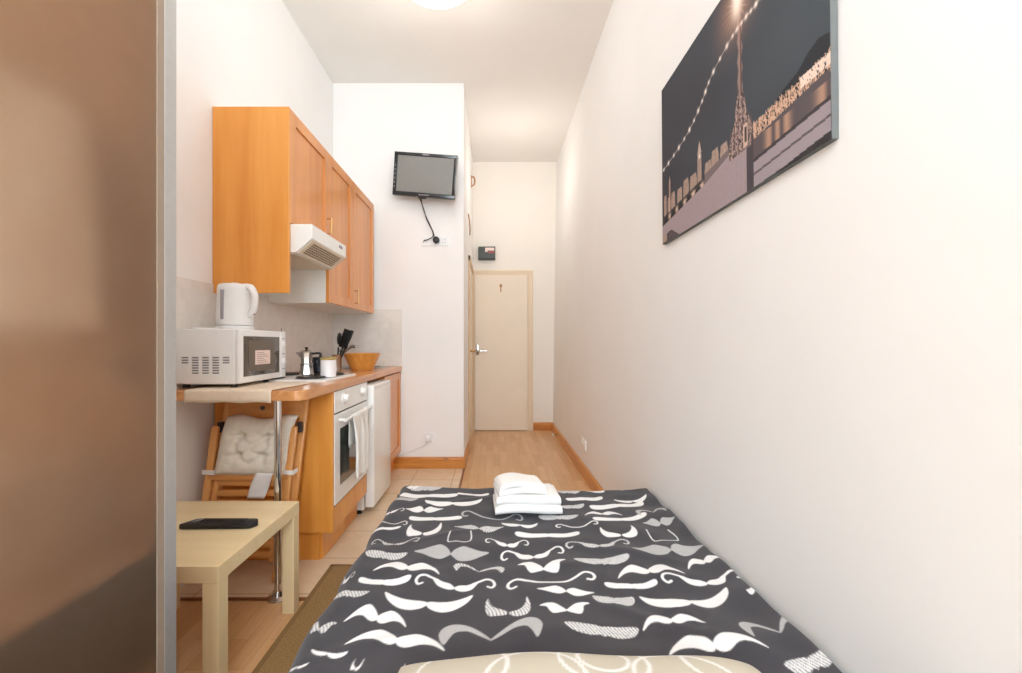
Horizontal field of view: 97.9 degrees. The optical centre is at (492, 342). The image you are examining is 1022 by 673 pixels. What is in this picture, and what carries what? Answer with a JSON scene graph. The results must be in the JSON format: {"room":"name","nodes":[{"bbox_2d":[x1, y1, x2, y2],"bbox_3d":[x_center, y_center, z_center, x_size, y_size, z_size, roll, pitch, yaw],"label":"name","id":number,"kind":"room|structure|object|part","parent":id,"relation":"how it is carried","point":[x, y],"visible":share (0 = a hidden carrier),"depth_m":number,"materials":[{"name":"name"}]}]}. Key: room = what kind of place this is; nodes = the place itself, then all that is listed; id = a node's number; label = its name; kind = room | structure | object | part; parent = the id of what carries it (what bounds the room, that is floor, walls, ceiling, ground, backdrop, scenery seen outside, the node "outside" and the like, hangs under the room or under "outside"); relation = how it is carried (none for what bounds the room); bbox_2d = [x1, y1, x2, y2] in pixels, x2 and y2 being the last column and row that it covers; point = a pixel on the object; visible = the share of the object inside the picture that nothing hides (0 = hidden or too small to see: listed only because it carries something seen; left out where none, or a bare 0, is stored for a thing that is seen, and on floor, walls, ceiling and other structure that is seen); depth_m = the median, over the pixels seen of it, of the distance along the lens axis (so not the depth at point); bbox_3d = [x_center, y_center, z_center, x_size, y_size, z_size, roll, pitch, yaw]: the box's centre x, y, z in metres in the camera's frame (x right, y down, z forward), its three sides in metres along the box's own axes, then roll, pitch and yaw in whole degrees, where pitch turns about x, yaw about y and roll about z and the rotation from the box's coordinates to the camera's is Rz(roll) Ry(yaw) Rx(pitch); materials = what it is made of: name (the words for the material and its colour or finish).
{"room":"studio apartment","nodes":[
{"label":"studio apartment","id":0,"kind":"room"},
{"bbox_2d":[176,0,332,586],"bbox_3d":[-1.505,-0.600,1.450,0.150,3.440,8.900,0,0,0],"label":"wall","id":1,"kind":"structure","parent":0,"point":[230,53],"depth_m":2.25,"materials":[{"name":"white paint"}]},
{"bbox_2d":[176,276,332,388],"bbox_3d":[-1.426,-0.040,2.685,0.008,0.520,2.570,0,0,0],"label":"backsplash","id":2,"kind":"structure","parent":1,"relation":"attached to","point":[195,300],"depth_m":2.90,"materials":[{"name":"tile"}]},
{"bbox_2d":[213,107,331,292],"bbox_3d":[-1.217,-0.730,2.542,0.422,0.949,0.553,0,0,0],"label":"upper cabinet","id":3,"kind":"object","parent":1,"relation":"attached to","point":[271,173],"visible":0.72,"depth_m":2.27,"materials":[{"name":"brown wood"}]},
{"bbox_3d":[-1.234,-0.730,2.275,0.389,0.949,0.020,0,0,0],"label":"panel","id":4,"kind":"part","parent":3,"relation":"part of","materials":[{"name":"brown wood"}]},
{"bbox_3d":[-1.053,-0.912,2.551,0.008,0.463,0.409,0,0,0],"label":"panel","id":5,"kind":"part","parent":3,"relation":"part of","materials":[{"name":"brown wood"}]},
{"bbox_3d":[-1.050,-0.912,2.551,0.020,0.583,0.529,0,0,0],"label":"door","id":6,"kind":"part","parent":3,"relation":"part of","materials":[{"name":"brown wood"}]},
{"bbox_2d":[268,154,352,308],"bbox_3d":[-1.234,-0.730,3.062,0.388,0.949,0.485,0,0,0],"label":"upper cabinet","id":7,"kind":"object","parent":1,"relation":"attached to","point":[331,288],"visible":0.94,"depth_m":2.98,"materials":[{"name":"brown wood"}]},
{"bbox_3d":[-1.050,-0.731,3.062,0.020,0.947,0.481,0,0,0],"label":"door","id":8,"kind":"part","parent":7,"relation":"part of","materials":[{"name":"brown wood"}]},
{"bbox_3d":[-1.053,-0.731,3.062,0.008,0.827,0.361,0,0,0],"label":"panel","id":9,"kind":"part","parent":7,"relation":"part of","materials":[{"name":"brown wood"}]},
{"bbox_2d":[291,224,345,269],"bbox_3d":[-1.172,-0.536,2.553,0.496,0.153,0.527,0,0,0],"label":"hood","id":10,"kind":"object","parent":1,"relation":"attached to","point":[312,248],"visible":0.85,"depth_m":2.46,"materials":[{"name":"white metal"}]},
{"bbox_3d":[-0.971,-0.502,2.553,0.078,0.070,0.487,0,0,0],"label":"filter plate","id":11,"kind":"part","parent":10,"relation":"part of","materials":[{"name":"metal"}]},
{"bbox_2d":[306,182,373,313],"bbox_3d":[-1.217,-0.730,3.596,0.422,0.949,0.578,0,0,0],"label":"upper cabinet","id":12,"kind":"object","parent":1,"relation":"attached to","point":[363,208],"visible":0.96,"depth_m":3.60,"materials":[{"name":"brown wood"}]},
{"bbox_3d":[-1.050,-0.731,3.596,0.020,0.947,0.574,0,0,0],"label":"door","id":13,"kind":"part","parent":12,"relation":"part of","materials":[{"name":"brown wood"}]},
{"bbox_3d":[-1.053,-0.731,3.596,0.008,0.827,0.454,0,0,0],"label":"panel","id":14,"kind":"part","parent":12,"relation":"part of","materials":[{"name":"brown wood"}]},
{"bbox_2d":[176,430,590,672],"bbox_3d":[-0.300,1.170,1.450,2.800,0.100,8.900,0,0,0],"label":"floor","id":15,"kind":"structure","parent":0,"point":[253,626],"depth_m":3.42,"materials":[{"name":"laminate"}]},
{"bbox_2d":[0,0,175,672],"bbox_3d":[-1.081,-0.060,0.328,0.691,2.360,1.415,0,0,0],"label":"wardrobe","id":16,"kind":"object","parent":15,"relation":"on","point":[88,87],"visible":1,"depth_m":0.81,"materials":[{"name":"glass"}]},
{"bbox_3d":[-0.750,-0.070,0.667,0.030,2.340,0.735,0,0,0],"label":"sliding door","id":17,"kind":"part","parent":16,"relation":"part of","materials":[{"name":"metal"}]},
{"bbox_2d":[176,501,298,672],"bbox_3d":[-1.099,0.895,1.611,0.553,0.450,0.555,0,0,0],"label":"coffee table","id":18,"kind":"object","parent":15,"relation":"on","point":[207,557],"visible":0.61,"depth_m":1.53,"materials":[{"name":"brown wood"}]},
{"bbox_3d":[-1.350,0.921,1.863,0.049,0.399,0.049,0,0,0],"label":"leg","id":19,"kind":"part","parent":18,"relation":"part of","materials":[{"name":"brown wood"}]},
{"bbox_3d":[-0.847,0.921,1.358,0.049,0.399,0.049,0,0,0],"label":"leg","id":20,"kind":"part","parent":18,"relation":"part of","materials":[{"name":"brown wood"}]},
{"bbox_2d":[179,518,257,528],"bbox_3d":[-0.993,0.658,1.623,0.265,0.022,0.057,0,0,0],"label":"remote control","id":21,"kind":"object","parent":18,"relation":"on","point":[201,523],"visible":1,"depth_m":1.60,"materials":[{"name":"black plastic"}]},
{"bbox_3d":[-0.847,0.921,1.863,0.049,0.399,0.049,0,0,0],"label":"leg","id":22,"kind":"part","parent":18,"relation":"part of","materials":[{"name":"brown wood"}]},
{"bbox_2d":[252,564,352,672],"bbox_3d":[-0.606,1.113,1.644,0.412,0.014,1.168,0,0,0],"label":"rug","id":23,"kind":"object","parent":15,"relation":"on","point":[280,656],"visible":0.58,"depth_m":1.76,"materials":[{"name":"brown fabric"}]},
{"bbox_2d":[180,469,462,596],"bbox_3d":[-0.848,1.119,2.958,1.165,0.005,2.023,0,0,0],"label":"floor tiles","id":24,"kind":"structure","parent":15,"relation":"on","point":[251,578],"depth_m":2.38,"materials":[{"name":"beige tile"}]},
{"bbox_2d":[201,399,309,581],"bbox_3d":[-1.162,0.690,2.145,0.496,0.853,0.160,0,0,0],"label":"folding chair","id":25,"kind":"object","parent":24,"relation":"on","point":[290,483],"visible":0.41,"depth_m":2.13,"materials":[{"name":"brown wood"}]},
{"bbox_3d":[-1.364,0.757,2.111,0.035,0.717,0.121,0,0,39],"label":"leg","id":26,"kind":"part","parent":25,"relation":"part of","materials":[{"name":"brown wood"}]},
{"bbox_3d":[-1.338,0.840,2.118,0.033,0.383,0.078,0,0,39],"label":"seat rail","id":27,"kind":"part","parent":25,"relation":"part of","materials":[{"name":"brown wood"}]},
{"bbox_3d":[-1.342,0.690,2.172,0.037,0.853,0.141,0,0,39],"label":"leg","id":28,"kind":"part","parent":25,"relation":"part of","materials":[{"name":"brown wood"}]},
{"bbox_3d":[-1.164,0.635,2.120,0.386,0.035,0.020,0,0,0],"label":"cross rail","id":29,"kind":"part","parent":25,"relation":"part of","materials":[{"name":"brown wood"}]},
{"bbox_2d":[202,414,297,474],"bbox_3d":[-1.160,0.487,2.125,0.435,0.285,0.093,0,0,0],"label":"cushion","id":30,"kind":"object","parent":25,"relation":"on","point":[246,447],"visible":0.88,"depth_m":2.10,"materials":[{"name":"beige fabric"}]},
{"bbox_2d":[247,473,272,498],"bbox_3d":[-1.095,0.671,2.091,0.123,0.119,0.014,0,0,-3],"label":"paper tag","id":31,"kind":"object","parent":30,"relation":"hanging from","point":[259,486],"visible":1,"depth_m":2.09,"materials":[{"name":"white paper"}]},
{"bbox_3d":[-1.125,0.325,2.205,0.365,0.089,0.024,0,0,0],"label":"rail","id":32,"kind":"part","parent":25,"relation":"part of","materials":[{"name":"brown wood"}]},
{"bbox_3d":[-1.028,0.840,2.118,0.033,0.383,0.078,0,0,39],"label":"seat rail","id":33,"kind":"part","parent":25,"relation":"part of","materials":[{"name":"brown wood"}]},
{"bbox_3d":[-0.987,0.757,2.111,0.035,0.717,0.121,0,0,39],"label":"leg","id":34,"kind":"part","parent":25,"relation":"part of","materials":[{"name":"brown wood"}]},
{"bbox_3d":[-0.965,0.690,2.172,0.037,0.853,0.141,0,0,39],"label":"leg","id":35,"kind":"part","parent":25,"relation":"part of","materials":[{"name":"brown wood"}]},
{"bbox_2d":[267,401,281,603],"bbox_3d":[-0.945,0.684,1.955,0.088,0.872,0.088,0,0,0],"label":"support leg","id":36,"kind":"object","parent":24,"relation":"on","point":[275,597],"visible":0.74,"depth_m":1.94,"materials":[{"name":"silver metal"}]},
{"bbox_2d":[215,392,366,559],"bbox_3d":[-1.119,0.686,2.577,0.602,0.868,0.614,0,0,0],"label":"base cabinet","id":37,"kind":"object","parent":24,"relation":"on","point":[321,524],"visible":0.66,"depth_m":2.27,"materials":[{"name":"brown wood"}]},
{"bbox_3d":[-1.119,0.611,2.280,0.602,0.718,0.020,0,0,0],"label":"panel","id":38,"kind":"part","parent":37,"relation":"part of","materials":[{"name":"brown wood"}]},
{"bbox_3d":[-0.828,0.908,2.587,0.020,0.120,0.593,0,0,0],"label":"panel","id":39,"kind":"part","parent":37,"relation":"part of","materials":[{"name":"brown wood"}]},
{"bbox_2d":[334,382,371,506],"bbox_3d":[-1.069,0.549,2.588,0.602,0.594,0.590,0,0,0],"label":"oven","id":40,"kind":"object","parent":37,"relation":"in","point":[349,400],"visible":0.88,"depth_m":2.45,"materials":[{"name":"white metal"}]},
{"bbox_3d":[-0.798,0.298,2.420,0.031,0.054,0.054,0,0,0],"label":"knob","id":41,"kind":"part","parent":40,"relation":"part of","materials":[{"name":"white ceramic"}]},
{"bbox_3d":[-0.828,0.308,2.588,0.028,0.113,0.590,0,0,0],"label":"control panel","id":42,"kind":"part","parent":40,"relation":"part of","materials":[{"name":"white ceramic"}]},
{"bbox_3d":[-0.792,0.408,2.588,0.048,0.019,0.490,0,0,0],"label":"handle","id":43,"kind":"part","parent":40,"relation":"part of","materials":[{"name":"white ceramic"}]},
{"bbox_2d":[349,408,368,478],"bbox_3d":[-0.766,0.582,2.578,0.052,0.376,0.282,0,0,0],"label":"tea towel","id":44,"kind":"object","parent":40,"relation":"hanging from","point":[358,426],"visible":0.98,"depth_m":2.57,"materials":[{"name":"white fabric"}]},
{"bbox_3d":[-0.798,0.296,2.760,0.031,0.054,0.054,0,0,0],"label":"knob","id":45,"kind":"part","parent":40,"relation":"part of","materials":[{"name":"white ceramic"}]},
{"bbox_2d":[357,379,390,513],"bbox_3d":[-1.071,0.697,3.126,0.598,0.846,0.472,0,0,0],"label":"fridge","id":46,"kind":"object","parent":24,"relation":"on","point":[378,390],"visible":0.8,"depth_m":3.00,"materials":[{"name":"white metal"}]},
{"bbox_2d":[377,372,400,471],"bbox_3d":[-1.120,0.686,3.665,0.600,0.868,0.590,0,0,0],"label":"base cabinet","id":47,"kind":"object","parent":24,"relation":"on","point":[395,378],"visible":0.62,"depth_m":3.78,"materials":[{"name":"brown wood"}]},
{"bbox_2d":[176,366,401,400],"bbox_3d":[-1.115,0.227,2.930,0.611,0.043,2.061,0,0,0],"label":"countertop","id":48,"kind":"structure","parent":47,"relation":"on","point":[306,391],"depth_m":2.15,"materials":[{"name":"brown wood"}]},
{"bbox_2d":[176,329,286,386],"bbox_3d":[-1.268,0.069,2.207,0.300,0.263,0.446,0,0,0],"label":"microwave","id":49,"kind":"object","parent":48,"relation":"on","point":[234,357],"visible":0.99,"depth_m":1.99,"materials":[{"name":"white plastic"}]},
{"bbox_2d":[190,283,258,329],"bbox_3d":[-1.284,-0.180,2.223,0.269,0.234,0.394,0,0,0],"label":"kettle","id":50,"kind":"object","parent":49,"relation":"on","point":[236,303],"visible":0.91,"depth_m":2.14,"materials":[{"name":"white plastic"}]},
{"bbox_3d":[-1.358,-0.068,2.223,0.122,0.009,0.394,0,0,0],"label":"power cord","id":51,"kind":"part","parent":50,"relation":"part of","materials":[{"name":"white plastic"}]},
{"bbox_3d":[-1.186,-0.208,2.182,0.074,0.169,0.036,0,0,11],"label":"handle","id":52,"kind":"part","parent":50,"relation":"part of","materials":[{"name":"white plastic"}]},
{"bbox_3d":[-1.141,0.061,2.178,0.021,0.244,0.381,0,0,0],"label":"door","id":53,"kind":"part","parent":49,"relation":"part of","materials":[{"name":"white plastic"}]},
{"bbox_3d":[-1.141,0.061,2.399,0.021,0.244,0.058,0,0,0],"label":"control panel","id":54,"kind":"part","parent":49,"relation":"part of","materials":[{"name":"white plastic"}]},
{"bbox_2d":[184,382,313,402],"bbox_3d":[-1.112,0.228,2.079,0.406,0.056,0.373,0,0,0],"label":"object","id":55,"kind":"structure","parent":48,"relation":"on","point":[249,392],"depth_m":1.89,"materials":[{"name":"beige wood"}]},
{"bbox_2d":[254,372,355,381],"bbox_3d":[-1.127,0.198,2.580,0.505,0.034,0.520,0,0,0],"label":"cooktop","id":56,"kind":"object","parent":48,"relation":"in","point":[289,376],"visible":0.41,"depth_m":2.41,"materials":[{"name":"white ceramic"}]},
{"bbox_2d":[296,347,321,374],"bbox_3d":[-1.049,0.101,2.526,0.139,0.160,0.078,0,0,22],"label":"moka pot","id":57,"kind":"object","parent":56,"relation":"on","point":[306,365],"visible":0.96,"depth_m":2.50,"materials":[{"name":"metal"}]},
{"bbox_3d":[-1.000,0.095,2.530,0.053,0.087,0.016,0,0,0],"label":"handle","id":58,"kind":"part","parent":57,"relation":"part of","materials":[{"name":"black plastic"}]},
{"bbox_2d":[312,357,319,372],"bbox_3d":[-1.072,0.134,2.727,0.113,0.094,0.086,0,0,30],"label":"mug","id":59,"kind":"object","parent":56,"relation":"on","point":[316,369],"visible":0.3,"depth_m":2.68,"materials":[{"name":"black ceramic"}]},
{"bbox_2d":[320,357,336,377],"bbox_3d":[-0.925,0.136,2.500,0.087,0.110,0.087,0,0,0],"label":"canister","id":60,"kind":"object","parent":56,"relation":"on","point":[327,364],"visible":0.93,"depth_m":2.47,"materials":[{"name":"white ceramic"}]},
{"bbox_3d":[-0.925,0.087,2.500,0.087,0.013,0.087,0,0,0],"label":"lid","id":61,"kind":"part","parent":60,"relation":"part of","materials":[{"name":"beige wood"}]},
{"bbox_2d":[332,355,340,371],"bbox_3d":[-1.125,0.144,3.200,0.070,0.121,0.070,0,0,0],"label":"utensil holder","id":62,"kind":"object","parent":48,"relation":"on","point":[338,360],"visible":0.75,"depth_m":3.18,"materials":[{"name":"metal"}]},
{"bbox_2d":[337,333,341,354],"bbox_3d":[-1.108,0.059,3.188,0.039,0.269,0.070,0,0,0],"label":"slotted spoon","id":63,"kind":"object","parent":62,"relation":"in","point":[339,336],"visible":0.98,"depth_m":3.18,"materials":[{"name":"black plastic"}]},
{"bbox_2d":[339,328,352,354],"bbox_3d":[-1.075,0.045,3.206,0.135,0.301,0.018,0,0,0],"label":"spatula","id":64,"kind":"object","parent":62,"relation":"in","point":[346,335],"visible":0.92,"depth_m":3.20,"materials":[{"name":"black plastic"}]},
{"bbox_2d":[341,330,353,358],"bbox_3d":[-1.074,0.051,3.222,0.135,0.290,0.028,0,0,0],"label":"serving utensil","id":65,"kind":"object","parent":62,"relation":"in","point":[351,330],"visible":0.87,"depth_m":3.22,"materials":[{"name":"black plastic"}]},
{"bbox_2d":[339,345,357,367],"bbox_3d":[-1.189,0.110,3.620,0.178,0.189,0.056,0,0,0],"label":"tap","id":66,"kind":"object","parent":48,"relation":"on","point":[350,346],"visible":0.48,"depth_m":3.61,"materials":[{"name":"metal"}]},
{"bbox_3d":[-1.181,0.070,3.620,0.160,0.108,0.028,0,0,0],"label":"spout","id":67,"kind":"part","parent":66,"relation":"part of","materials":[{"name":"metal"}]},
{"bbox_2d":[343,353,380,370],"bbox_3d":[-0.978,0.141,3.325,0.276,0.129,0.276,0,0,0],"label":"salad bowl","id":68,"kind":"object","parent":48,"relation":"on","point":[356,361],"visible":0.99,"depth_m":3.24,"materials":[{"name":"brown wood"}]},
{"bbox_2d":[341,366,389,368],"bbox_3d":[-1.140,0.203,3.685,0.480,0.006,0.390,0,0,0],"label":"sink","id":69,"kind":"object","parent":48,"relation":"in","point":[344,367],"visible":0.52,"depth_m":3.68,"materials":[{"name":"metal"}]},
{"bbox_3d":[-0.833,0.612,3.665,0.008,0.587,0.466,0,0,0],"label":"panel","id":70,"kind":"part","parent":47,"relation":"part of","materials":[{"name":"brown wood"}]},
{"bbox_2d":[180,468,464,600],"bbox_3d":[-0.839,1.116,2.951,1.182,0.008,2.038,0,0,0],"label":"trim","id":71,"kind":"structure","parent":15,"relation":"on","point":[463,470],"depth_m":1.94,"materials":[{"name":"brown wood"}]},
{"bbox_3d":[0.143,0.935,1.185,1.185,0.370,1.930,0,0,0],"label":"bed","id":72,"kind":"object","parent":15,"relation":"on","visible":0},
{"bbox_2d":[288,486,841,672],"bbox_3d":[0.128,0.806,1.263,1.231,0.222,2.028,0,0,0],"label":"duvet","id":73,"kind":"object","parent":72,"relation":"on","point":[442,576],"visible":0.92,"depth_m":1.26,"materials":[{"name":"fabric"}]},
{"bbox_2d":[493,483,562,514],"bbox_3d":[0.142,0.661,1.904,0.275,0.081,0.202,0,0,-3],"label":"bath towel","id":74,"kind":"object","parent":73,"relation":"on","point":[549,503],"visible":0.68,"depth_m":1.81,"materials":[{"name":"white fabric"}]},
{"bbox_2d":[493,472,546,496],"bbox_3d":[0.112,0.600,1.899,0.200,0.059,0.157,0,0,-10],"label":"hand towel","id":75,"kind":"object","parent":74,"relation":"on","point":[505,484],"visible":1,"depth_m":1.84,"materials":[{"name":"white fabric"}]},
{"bbox_2d":[398,652,760,672],"bbox_3d":[0.172,0.650,0.672,0.770,0.092,0.524,0,0,0],"label":"pillow","id":76,"kind":"object","parent":73,"relation":"on","point":[522,662],"visible":1,"depth_m":0.86,"materials":[{"name":"beige fabric"}]},
{"bbox_2d":[333,83,472,456],"bbox_3d":[-0.845,-0.600,4.835,1.170,3.440,1.730,0,0,0],"label":"wall partition","id":77,"kind":"structure","parent":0,"point":[372,121],"depth_m":3.97,"materials":[{"name":"white paint"}]},
{"bbox_2d":[333,309,401,365],"bbox_3d":[-1.116,-0.040,3.966,0.612,0.520,0.008,0,0,0],"label":"backsplash","id":78,"kind":"structure","parent":77,"relation":"attached to","point":[380,331],"depth_m":3.96,"materials":[{"name":"tile"}]},
{"bbox_2d":[392,151,458,199],"bbox_3d":[-0.576,-1.432,3.865,0.578,0.413,0.203,0,0,5],"label":"television","id":79,"kind":"object","parent":77,"relation":"attached to","point":[420,175],"visible":1,"depth_m":3.79,"materials":[{"name":"black plastic"}]},
{"bbox_2d":[419,198,433,240],"bbox_3d":[-0.583,-1.085,3.885,0.095,0.366,0.134,0,0,10],"label":"cable","id":80,"kind":"object","parent":79,"relation":"attached to","point":[419,198],"visible":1,"depth_m":3.94,"materials":[{"name":"black plastic"}]},
{"bbox_2d":[421,199,439,243],"bbox_3d":[-0.568,-1.070,3.918,0.193,0.397,0.093,0,0,-34],"label":"power cable","id":81,"kind":"object","parent":79,"relation":"attached to","point":[436,239],"visible":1,"depth_m":3.92,"materials":[{"name":"black plastic"}]},
{"bbox_2d":[394,457,463,468],"bbox_3d":[-0.570,1.067,3.960,0.620,0.105,0.020,0,0,0],"label":"baseboard","id":82,"kind":"structure","parent":77,"relation":"attached to","point":[399,462],"depth_m":3.95,"materials":[{"name":"brown wood"}]},
{"bbox_2d":[424,433,433,441],"bbox_3d":[-0.571,0.843,3.963,0.086,0.086,0.014,0,0,0],"label":"wall socket","id":83,"kind":"object","parent":77,"relation":"attached to","point":[425,434],"visible":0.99,"depth_m":3.96,"materials":[{"name":"white plastic"}]},
{"bbox_2d":[398,436,430,455],"bbox_3d":[-0.696,0.913,3.942,0.290,0.180,0.034,0,0,0],"label":"cord","id":84,"kind":"object","parent":83,"relation":"attached to","point":[428,438],"visible":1,"depth_m":3.93,"materials":[{"name":"white plastic"}]},
{"bbox_2d":[421,236,437,245],"bbox_3d":[-0.565,-0.907,3.963,0.146,0.086,0.014,0,0,0],"label":"wall socket","id":85,"kind":"object","parent":77,"relation":"attached to","point":[429,242],"visible":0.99,"depth_m":3.96,"materials":[{"name":"white plastic"}]},
{"bbox_2d":[439,236,448,245],"bbox_3d":[-0.435,-0.907,3.963,0.086,0.086,0.014,0,0,0],"label":"wall socket","id":86,"kind":"object","parent":77,"relation":"attached to","point":[444,240],"visible":1,"depth_m":3.96,"materials":[{"name":"white plastic"}]},
{"bbox_2d":[464,440,468,467],"bbox_3d":[-0.253,1.067,4.300,0.014,0.105,0.700,0,0,0],"label":"baseboard","id":87,"kind":"structure","parent":77,"relation":"attached to","point":[466,454],"depth_m":4.15,"materials":[{"name":"brown wood"}]},
{"bbox_2d":[468,255,475,449],"bbox_3d":[-0.229,0.100,5.100,0.081,2.040,0.880,0,0,0],"label":"door","id":88,"kind":"structure","parent":77,"relation":"in","point":[471,350],"depth_m":5.02,"materials":[{"name":"beige paint"}]},
{"bbox_2d":[471,175,475,187],"bbox_3d":[-0.233,-1.905,5.245,0.055,0.130,0.070,0,0,0],"label":"wall hook","id":89,"kind":"object","parent":77,"relation":"attached to","point":[471,175],"visible":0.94,"depth_m":5.24,"materials":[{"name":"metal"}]},
{"bbox_2d":[282,0,612,161],"bbox_3d":[-0.300,-2.370,1.450,2.800,0.100,8.900,0,0,0],"label":"ceiling","id":90,"kind":"structure","parent":0,"point":[523,66],"depth_m":3.54,"materials":[{"name":"paint"}]},
{"bbox_2d":[413,0,464,8],"bbox_3d":[-0.355,-2.245,2.755,0.544,0.150,0.544,0,0,0],"label":"ceiling light","id":91,"kind":"object","parent":90,"relation":"attached to","point":[433,4],"visible":1,"depth_m":2.88,"materials":[{"name":"white"}]},
{"bbox_2d":[473,162,556,429],"bbox_3d":[-0.258,-0.600,5.775,2.345,3.440,0.150,0,0,0],"label":"wall","id":92,"kind":"structure","parent":0,"point":[514,203],"depth_m":5.70,"materials":[{"name":"beige paint"}]},
{"bbox_2d":[478,246,494,259],"bbox_3d":[-0.079,-1.140,5.663,0.216,0.164,0.074,0,0,0],"label":"box","id":93,"kind":"object","parent":92,"relation":"attached to","point":[484,252],"visible":1,"depth_m":5.63,"materials":[{"name":"black metal"}]},
{"bbox_3d":[-0.042,-1.179,5.629,0.115,0.054,0.003,0,0,0],"label":"label plate","id":94,"kind":"part","parent":93,"relation":"part of","materials":[{"name":"white paper"}]},
{"bbox_2d":[474,270,532,430],"bbox_3d":[0.124,0.095,5.653,0.767,2.051,0.114,0,0,0],"label":"door","id":95,"kind":"structure","parent":92,"relation":"in","point":[500,296],"depth_m":5.67,"materials":[{"name":"beige paint"}]},
{"bbox_2d":[533,422,551,430],"bbox_3d":[0.631,1.067,5.691,0.232,0.105,0.018,0,0,0],"label":"baseboard","id":96,"kind":"structure","parent":92,"relation":"attached to","point":[537,426],"depth_m":5.68,"materials":[{"name":"brown wood"}]},
{"bbox_2d":[553,0,1021,672],"bbox_3d":[0.907,-0.600,1.450,0.285,3.440,8.900,0,0,0],"label":"wall","id":97,"kind":"structure","parent":0,"point":[819,378],"depth_m":0.99,"materials":[{"name":"white paint"}]},
{"bbox_2d":[551,422,603,490],"bbox_3d":[0.756,1.067,1.450,0.018,0.105,8.500,0,0,0],"label":"baseboard","id":98,"kind":"structure","parent":97,"relation":"attached to","point":[583,470],"depth_m":3.91,"materials":[{"name":"brown wood"}]},
{"bbox_2d":[581,437,585,450],"bbox_3d":[0.762,0.850,3.740,0.022,0.086,0.150,0,0,0],"label":"wall socket","id":99,"kind":"object","parent":97,"relation":"attached to","point":[583,441],"visible":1,"depth_m":3.73,"materials":[{"name":"white plastic"}]},
{"bbox_2d":[662,0,838,244],"bbox_3d":[0.781,-0.809,1.525,0.019,0.744,1.036,0,-1,0],"label":"picture","id":100,"kind":"object","parent":97,"relation":"attached to","point":[754,96],"visible":1,"depth_m":1.37}
]}

